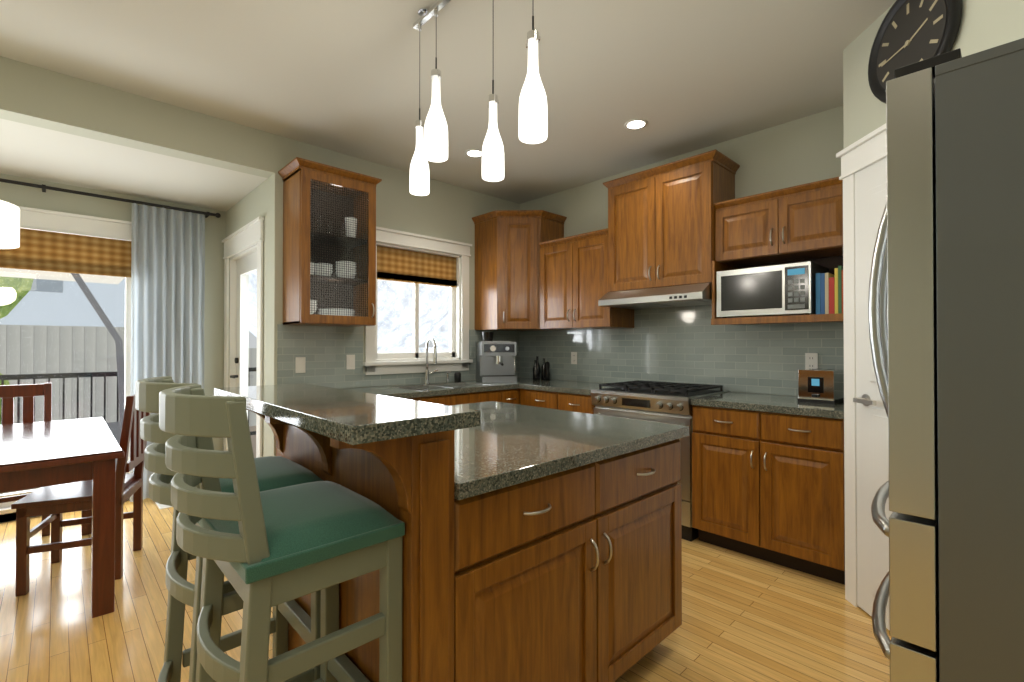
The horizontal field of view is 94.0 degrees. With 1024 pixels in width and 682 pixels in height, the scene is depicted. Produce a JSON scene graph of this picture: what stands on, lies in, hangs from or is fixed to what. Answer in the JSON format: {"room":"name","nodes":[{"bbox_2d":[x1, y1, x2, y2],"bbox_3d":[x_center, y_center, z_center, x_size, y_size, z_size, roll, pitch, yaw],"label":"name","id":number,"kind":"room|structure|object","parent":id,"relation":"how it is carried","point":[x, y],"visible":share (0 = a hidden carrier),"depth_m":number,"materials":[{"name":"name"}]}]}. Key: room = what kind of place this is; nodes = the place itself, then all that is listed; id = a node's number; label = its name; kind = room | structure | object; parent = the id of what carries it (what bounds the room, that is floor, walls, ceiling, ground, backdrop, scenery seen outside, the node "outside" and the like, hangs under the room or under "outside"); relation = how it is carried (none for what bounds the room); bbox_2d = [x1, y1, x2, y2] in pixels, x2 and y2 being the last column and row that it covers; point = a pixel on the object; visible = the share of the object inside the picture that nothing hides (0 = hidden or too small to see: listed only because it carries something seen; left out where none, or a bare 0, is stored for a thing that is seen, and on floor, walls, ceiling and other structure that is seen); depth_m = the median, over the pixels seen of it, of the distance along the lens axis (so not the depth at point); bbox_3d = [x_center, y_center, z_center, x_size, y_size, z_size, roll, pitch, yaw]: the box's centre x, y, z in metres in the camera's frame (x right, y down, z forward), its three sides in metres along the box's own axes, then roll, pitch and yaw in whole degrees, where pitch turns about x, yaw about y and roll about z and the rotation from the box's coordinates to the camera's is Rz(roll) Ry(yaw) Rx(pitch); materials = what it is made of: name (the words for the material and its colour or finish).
{"room":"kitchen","nodes":[
{"label":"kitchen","id":0,"kind":"room"},
{"bbox_2d":[0,173,225,522],"bbox_3d":[-3.807,0.049,3.293,3.182,2.470,0.150,0,-1,-44],"label":"wall","id":1,"kind":"structure","parent":0,"point":[72,203],"depth_m":4.22,"materials":[{"name":"grey paint"}]},
{"bbox_2d":[0,206,131,522],"bbox_3d":[-3.830,0.159,3.243,2.324,2.250,0.189,0,-1,-44],"label":"sliding glass door","id":2,"kind":"structure","parent":1,"relation":"in","point":[56,221],"depth_m":3.66,"materials":[{"name":"white"}]},
{"bbox_2d":[0,228,130,277],"bbox_3d":[-3.764,-0.662,3.180,2.020,0.290,0.020,0,-1,-44],"label":"blind","id":3,"kind":"object","parent":2,"relation":"attached to","point":[38,250],"depth_m":3.59,"materials":[{"name":"brown wicker"}]},
{"bbox_2d":[0,178,220,217],"bbox_3d":[-3.644,-1.116,3.267,2.868,0.044,0.119,0,-1,-44],"label":"curtain rod","id":4,"kind":"object","parent":1,"relation":"attached to","point":[45,187],"visible":1,"depth_m":3.68,"materials":[{"name":"black metal"}]},
{"bbox_2d":[130,203,204,501],"bbox_3d":[-2.846,0.090,3.965,0.500,2.370,0.068,0,-1,-44],"label":"curtain","id":5,"kind":"object","parent":4,"relation":"hanging from","point":[167,286],"visible":0.6,"depth_m":3.96,"materials":[{"name":"grey fabric"}]},
{"bbox_2d":[0,118,267,211],"bbox_3d":[-3.393,-1.239,2.869,3.182,0.100,1.350,0,-1,-44],"label":"ceiling","id":6,"kind":"structure","parent":0,"point":[35,152],"depth_m":3.32,"materials":[{"name":"white paint"}]},
{"bbox_2d":[0,200,19,248],"bbox_3d":[-2.780,-0.848,2.380,0.460,0.689,0.460,0,-1,-44],"label":"pendant light","id":7,"kind":"object","parent":6,"relation":"hanging from","point":[9,225],"visible":1,"depth_m":2.44,"materials":[{"name":"white glass"}]},
{"bbox_2d":[226,179,267,456],"bbox_3d":[-2.186,0.055,4.007,0.150,2.470,1.350,0,-1,-44],"label":"wall","id":8,"kind":"structure","parent":0,"point":[249,207],"depth_m":3.55,"materials":[{"name":"grey paint"}]},
{"bbox_2d":[222,216,263,457],"bbox_3d":[-2.166,0.190,3.956,0.189,2.200,1.104,0,-1,-44],"label":"door","id":9,"kind":"structure","parent":8,"relation":"attached to","point":[244,264],"depth_m":4.18,"materials":[{"name":"white wood"}]},
{"bbox_2d":[0,56,519,455],"bbox_3d":[-2.000,-0.089,3.150,5.600,2.743,0.150,0,-1,-44],"label":"wall","id":10,"kind":"structure","parent":0,"point":[33,95],"depth_m":3.22,"materials":[{"name":"grey paint"}]},
{"bbox_2d":[278,157,381,326],"bbox_3d":[-1.303,-0.657,3.448,0.612,1.085,0.380,0,-1,-44],"label":"wall cabinet","id":11,"kind":"object","parent":10,"relation":"attached to","point":[329,245],"visible":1,"depth_m":3.36,"materials":[{"name":"brown wood"}]},
{"bbox_2d":[277,324,520,388],"bbox_3d":[-0.796,0.129,4.185,2.370,0.483,0.008,0,-1,-44],"label":"tile backsplash","id":12,"kind":"structure","parent":10,"relation":"attached to","point":[325,349],"depth_m":3.66,"materials":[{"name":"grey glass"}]},
{"bbox_2d":[295,357,305,372],"bbox_3d":[-1.535,0.175,3.468,0.070,0.115,0.009,0,-1,-44],"label":"light switch","id":13,"kind":"object","parent":12,"relation":"attached to","point":[300,364],"visible":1,"depth_m":3.46,"materials":[{"name":"white plastic"}]},
{"bbox_2d":[346,355,354,369],"bbox_3d":[-1.260,0.165,3.730,0.070,0.115,0.009,0,-1,-44],"label":"light switch","id":14,"kind":"object","parent":12,"relation":"attached to","point":[350,361],"visible":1,"depth_m":3.72,"materials":[{"name":"white plastic"}]},
{"bbox_2d":[363,226,472,374],"bbox_3d":[-0.834,-0.323,4.226,1.094,1.200,0.201,0,-1,-44],"label":"window","id":15,"kind":"structure","parent":10,"relation":"in","point":[374,363],"depth_m":4.24,"materials":[{"name":"white"}]},
{"bbox_2d":[377,246,456,286],"bbox_3d":[-0.830,-0.647,4.224,0.830,0.278,0.025,0,-1,-44],"label":"blind","id":16,"kind":"object","parent":15,"relation":"attached to","point":[399,265],"visible":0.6,"depth_m":4.20,"materials":[{"name":"brown wicker"}]},
{"bbox_2d":[0,498,891,681],"bbox_3d":[-0.932,1.320,2.015,5.900,0.108,5.950,0,-1,-44],"label":"floor","id":17,"kind":"structure","parent":0,"point":[746,618],"depth_m":2.16,"materials":[{"name":"brown wood"}]},
{"bbox_2d":[0,383,51,536],"bbox_3d":[-3.366,0.793,3.171,0.460,0.980,0.485,0,-1,-44],"label":"dining chair","id":18,"kind":"object","parent":17,"relation":"on","point":[27,393],"visible":0.38,"depth_m":3.38,"materials":[{"name":"brown wood"}]},
{"bbox_2d":[0,417,123,617],"bbox_3d":[-2.675,0.897,2.444,0.960,0.760,1.450,0,-1,-44],"label":"dining table","id":19,"kind":"object","parent":17,"relation":"on","point":[42,454],"visible":1,"depth_m":2.23,"materials":[{"name":"brown wood"}]},
{"bbox_2d":[11,394,149,596],"bbox_3d":[-2.367,0.789,2.682,0.485,0.980,0.460,0,-1,-26],"label":"dining chair","id":20,"kind":"object","parent":17,"relation":"on","point":[56,502],"visible":0.77,"depth_m":2.57,"materials":[{"name":"brown wood"}]},
{"bbox_2d":[135,376,322,681],"bbox_3d":[-0.822,0.687,1.386,0.433,1.162,0.404,0,-1,-44],"label":"bar stool","id":21,"kind":"object","parent":17,"relation":"on","point":[274,472],"visible":0.48,"depth_m":1.37,"materials":[{"name":"grey paint"}]},
{"bbox_2d":[159,384,404,681],"bbox_3d":[-0.539,0.685,1.089,0.433,1.162,0.404,0,-1,-44],"label":"bar stool","id":22,"kind":"object","parent":17,"relation":"on","point":[264,552],"visible":1,"depth_m":0.96,"materials":[{"name":"grey paint"}]},
{"bbox_2d":[406,396,431,402],"bbox_3d":[-0.991,0.846,3.566,0.447,0.880,0.620,0,-1,-44],"label":"base cabinet","id":23,"kind":"object","parent":17,"relation":"on","point":[424,399],"depth_m":3.48,"materials":[{"name":"brown wood"}]},
{"bbox_2d":[432,389,511,405],"bbox_3d":[-0.562,0.850,3.975,0.862,0.880,0.620,0,-1,-44],"label":"base cabinet","id":24,"kind":"object","parent":17,"relation":"on","point":[511,396],"depth_m":3.81,"materials":[{"name":"brown wood"}]},
{"bbox_2d":[282,431,681,681],"bbox_3d":[-0.131,0.833,1.995,1.160,0.880,1.190,0,-1,-44],"label":"base cabinet","id":25,"kind":"object","parent":17,"relation":"on","point":[540,544],"depth_m":1.38,"materials":[{"name":"brown wood"}]},
{"bbox_2d":[214,383,481,446],"bbox_3d":[-0.543,0.176,1.349,0.302,0.035,1.056,0,-1,-44],"label":"countertop","id":26,"kind":"structure","parent":25,"relation":"on","point":[349,418],"depth_m":1.07,"materials":[{"name":"grey stone"}]},
{"bbox_2d":[282,401,688,502],"bbox_3d":[-0.124,0.374,2.014,1.190,0.040,1.237,0,-1,-44],"label":"countertop","id":27,"kind":"structure","parent":25,"relation":"on","point":[514,445],"depth_m":1.52,"materials":[{"name":"grey stone"}]},
{"bbox_2d":[512,389,519,404],"bbox_3d":[-0.248,0.852,4.274,0.253,0.880,0.620,0,-1,-44],"label":"base cabinet","id":28,"kind":"object","parent":17,"relation":"on","point":[515,392],"depth_m":4.12,"materials":[{"name":"brown wood"}]},
{"bbox_2d":[344,377,553,398],"bbox_3d":[-0.576,0.390,3.951,2.408,0.040,0.628,0,-1,-44],"label":"countertop","id":29,"kind":"structure","parent":28,"relation":"on","point":[467,386],"depth_m":3.85,"materials":[{"name":"grey stone"}]},
{"bbox_2d":[424,338,460,383],"bbox_3d":[-0.580,0.172,4.226,0.400,0.400,0.180,0,-1,-44],"label":"faucet","id":30,"kind":"object","parent":29,"relation":"in","point":[457,376],"visible":1,"depth_m":4.13,"materials":[{"name":"silver metal"}]},
{"bbox_2d":[476,332,516,382],"bbox_3d":[-0.142,0.143,4.430,0.446,0.460,0.474,0,-1,-44],"label":"espresso machine","id":31,"kind":"object","parent":29,"relation":"on","point":[495,361],"visible":1,"depth_m":4.33,"materials":[{"name":"silver metal"}]},
{"bbox_2d":[533,356,549,379],"bbox_3d":[0.278,0.263,4.606,0.138,0.225,0.194,0,-1,-44],"label":"bottles","id":32,"kind":"object","parent":29,"relation":"on","point":[545,373],"depth_m":4.58,"materials":[{"name":"black glass"}]},
{"bbox_2d":[518,380,611,394],"bbox_3d":[0.550,0.390,4.051,0.639,0.040,0.776,0,-1,-44],"label":"countertop","id":33,"kind":"structure","parent":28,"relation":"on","point":[562,386],"depth_m":3.97,"materials":[{"name":"grey stone"}]},
{"bbox_2d":[520,389,594,413],"bbox_3d":[0.544,0.850,4.053,0.653,0.880,0.798,0,-1,-44],"label":"base cabinet","id":34,"kind":"object","parent":17,"relation":"on","point":[563,401],"visible":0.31,"depth_m":3.83,"materials":[{"name":"brown wood"}]},
{"bbox_2d":[590,380,729,540],"bbox_3d":[1.067,0.803,3.476,0.677,0.966,0.756,0,-1,-44],"label":"steel gas range","id":35,"kind":"object","parent":17,"relation":"on","point":[662,402],"visible":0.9,"depth_m":3.20,"materials":[{"name":"grey metal"}]},
{"bbox_2d":[692,405,844,584],"bbox_3d":[1.622,0.841,2.920,0.653,0.880,0.810,0,-1,-44],"label":"base cabinet","id":36,"kind":"object","parent":17,"relation":"on","point":[768,486],"visible":0.94,"depth_m":2.68,"materials":[{"name":"brown wood"}]},
{"bbox_2d":[691,392,843,418],"bbox_3d":[1.631,0.381,2.925,0.626,0.040,0.817,0,-1,-44],"label":"countertop","id":37,"kind":"structure","parent":36,"relation":"on","point":[782,404],"depth_m":2.77,"materials":[{"name":"grey stone"}]},
{"bbox_2d":[797,368,843,403],"bbox_3d":[1.849,0.265,2.855,0.294,0.190,0.188,0,-1,-44],"label":"toaster","id":38,"kind":"object","parent":37,"relation":"on","point":[820,385],"visible":0.92,"depth_m":2.77,"materials":[{"name":"silver"}]},
{"bbox_2d":[868,38,1023,681],"bbox_3d":[1.332,0.364,0.979,0.910,1.802,0.956,0,-1,-44],"label":"fridge","id":39,"kind":"object","parent":17,"relation":"on","point":[946,288],"visible":1,"depth_m":0.87,"materials":[{"name":"grey metal"}]},
{"bbox_2d":[0,0,895,203],"bbox_3d":[-0.932,-1.501,2.039,5.900,0.136,5.950,0,-1,-44],"label":"ceiling","id":40,"kind":"structure","parent":0,"point":[681,77],"depth_m":2.55,"materials":[{"name":"white paint"}]},
{"bbox_2d":[409,23,429,195],"bbox_3d":[-0.417,-1.050,2.159,0.089,0.764,0.089,0,-1,-44],"label":"pendant light","id":41,"kind":"object","parent":40,"relation":"hanging from","point":[419,183],"visible":1,"depth_m":2.13,"materials":[{"name":"white glass"}]},
{"bbox_2d":[424,9,447,161],"bbox_3d":[-0.328,-1.112,2.066,0.104,0.642,0.104,0,-1,-44],"label":"pendant light","id":42,"kind":"object","parent":40,"relation":"hanging from","point":[435,138],"visible":1,"depth_m":2.03,"materials":[{"name":"white glass"}]},
{"bbox_2d":[465,149,481,157],"bbox_3d":[-0.286,-1.452,3.697,0.156,0.005,0.156,0,-1,-44],"label":"recessed light","id":43,"kind":"object","parent":40,"relation":"in","point":[475,153],"visible":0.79,"depth_m":3.70,"materials":[{"name":"white glass"}]},
{"bbox_2d":[482,0,503,181],"bbox_3d":[-0.071,-1.023,1.795,0.085,0.824,0.085,0,-1,-44],"label":"pendant light","id":44,"kind":"object","parent":40,"relation":"hanging from","point":[492,159],"visible":1,"depth_m":1.77,"materials":[{"name":"white glass"}]},
{"bbox_2d":[519,16,547,143],"bbox_3d":[0.072,-1.067,1.645,0.100,0.739,0.100,0,-1,-44],"label":"pendant light","id":45,"kind":"object","parent":40,"relation":"hanging from","point":[533,121],"visible":1,"depth_m":1.61,"materials":[{"name":"white glass"}]},
{"bbox_2d":[624,119,647,129],"bbox_3d":[0.834,-1.456,3.212,0.156,0.005,0.156,0,-1,-44],"label":"recessed light","id":46,"kind":"object","parent":40,"relation":"in","point":[634,124],"visible":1,"depth_m":3.21,"materials":[{"name":"white glass"}]},
{"bbox_2d":[520,106,843,395],"bbox_3d":[1.616,-0.086,3.520,0.150,2.743,4.600,0,-1,-44],"label":"wall","id":47,"kind":"structure","parent":0,"point":[803,150],"depth_m":3.30,"materials":[{"name":"grey paint"}]},
{"bbox_2d":[472,210,566,330],"bbox_3d":[0.069,-0.645,4.571,0.644,1.080,0.644,0,-1,-44],"label":"upper cabinet","id":48,"kind":"object","parent":47,"relation":"attached to","point":[507,270],"visible":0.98,"depth_m":4.35,"materials":[{"name":"brown wood"}]},
{"bbox_2d":[539,228,633,329],"bbox_3d":[0.628,-0.501,4.173,0.380,0.785,0.769,0,-1,-44],"label":"upper cabinet","id":49,"kind":"object","parent":47,"relation":"attached to","point":[573,279],"visible":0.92,"depth_m":4.03,"materials":[{"name":"brown wood"}]},
{"bbox_2d":[603,149,739,291],"bbox_3d":[1.165,-0.819,3.583,0.420,0.870,0.896,0,-1,-44],"label":"upper cabinet","id":50,"kind":"object","parent":47,"relation":"attached to","point":[661,225],"visible":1,"depth_m":3.40,"materials":[{"name":"brown wood"}]},
{"bbox_2d":[598,283,711,308],"bbox_3d":[1.129,-0.324,3.544,0.521,0.118,0.816,0,-1,-44],"label":"stainless range hood","id":51,"kind":"object","parent":50,"relation":"attached to","point":[682,295],"visible":0.96,"depth_m":3.38,"materials":[{"name":"grey metal"}]},
{"bbox_2d":[521,305,843,395],"bbox_3d":[1.111,-0.007,3.936,0.008,0.750,3.000,0,-1,-44],"label":"tile backsplash","id":52,"kind":"structure","parent":47,"relation":"attached to","point":[689,344],"depth_m":3.66,"materials":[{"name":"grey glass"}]},
{"bbox_2d":[571,352,576,363],"bbox_3d":[0.582,0.160,4.476,0.008,0.115,0.070,0,-1,-44],"label":"outlet","id":53,"kind":"object","parent":52,"relation":"attached to","point":[573,357],"visible":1,"depth_m":4.47,"materials":[{"name":"white plastic"}]},
{"bbox_2d":[805,353,817,368],"bbox_3d":[1.923,0.135,3.068,0.008,0.115,0.070,0,-1,-44],"label":"outlet","id":54,"kind":"object","parent":52,"relation":"attached to","point":[811,360],"visible":0.98,"depth_m":3.07,"materials":[{"name":"white plastic"}]},
{"bbox_2d":[711,176,843,324],"bbox_3d":[1.722,-0.512,3.002,0.409,0.812,0.775,0,-1,-44],"label":"upper cabinet","id":55,"kind":"object","parent":47,"relation":"attached to","point":[798,223],"visible":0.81,"depth_m":2.92,"materials":[{"name":"brown wood"}]},
{"bbox_2d":[717,261,828,317],"bbox_3d":[1.659,-0.301,3.054,0.386,0.305,0.540,0,-1,-44],"label":"microwave","id":56,"kind":"object","parent":55,"relation":"in","point":[781,290],"depth_m":2.89,"materials":[{"name":"grey metal"}]},
{"bbox_2d":[816,266,842,313],"bbox_3d":[1.880,-0.286,2.772,0.219,0.269,0.150,0,-1,-44],"label":"cookbooks","id":57,"kind":"object","parent":55,"relation":"in","point":[829,293],"visible":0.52,"depth_m":2.70,"materials":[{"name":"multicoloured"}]},
{"bbox_2d":[843,0,1023,148],"bbox_3d":[2.085,-0.099,1.896,1.410,2.743,1.300,0,-1,-44],"label":"wall","id":58,"kind":"structure","parent":0,"point":[986,24],"depth_m":2.16,"materials":[{"name":"grey paint"}]},
{"bbox_2d":[836,123,892,629],"bbox_3d":[1.638,0.163,1.941,0.667,2.220,0.667,0,-1,-44],"label":"door frame","id":59,"kind":"structure","parent":58,"relation":"attached to","point":[863,176],"depth_m":2.25,"materials":[{"name":"white wood"}]},
{"bbox_2d":[868,0,962,103],"bbox_3d":[1.634,-1.227,1.967,0.035,0.453,0.453,0,0,1],"label":"round wall clock","id":60,"kind":"object","parent":58,"relation":"attached to","point":[909,32],"visible":0.81,"depth_m":1.96,"materials":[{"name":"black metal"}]},
{"label":"outside","id":61,"kind":"structure","parent":0,"visible":0},
{"bbox_2d":[0,268,448,493],"bbox_3d":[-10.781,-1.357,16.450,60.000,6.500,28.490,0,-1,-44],"label":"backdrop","id":62,"kind":"structure","parent":61,"point":[111,318],"depth_m":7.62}
]}

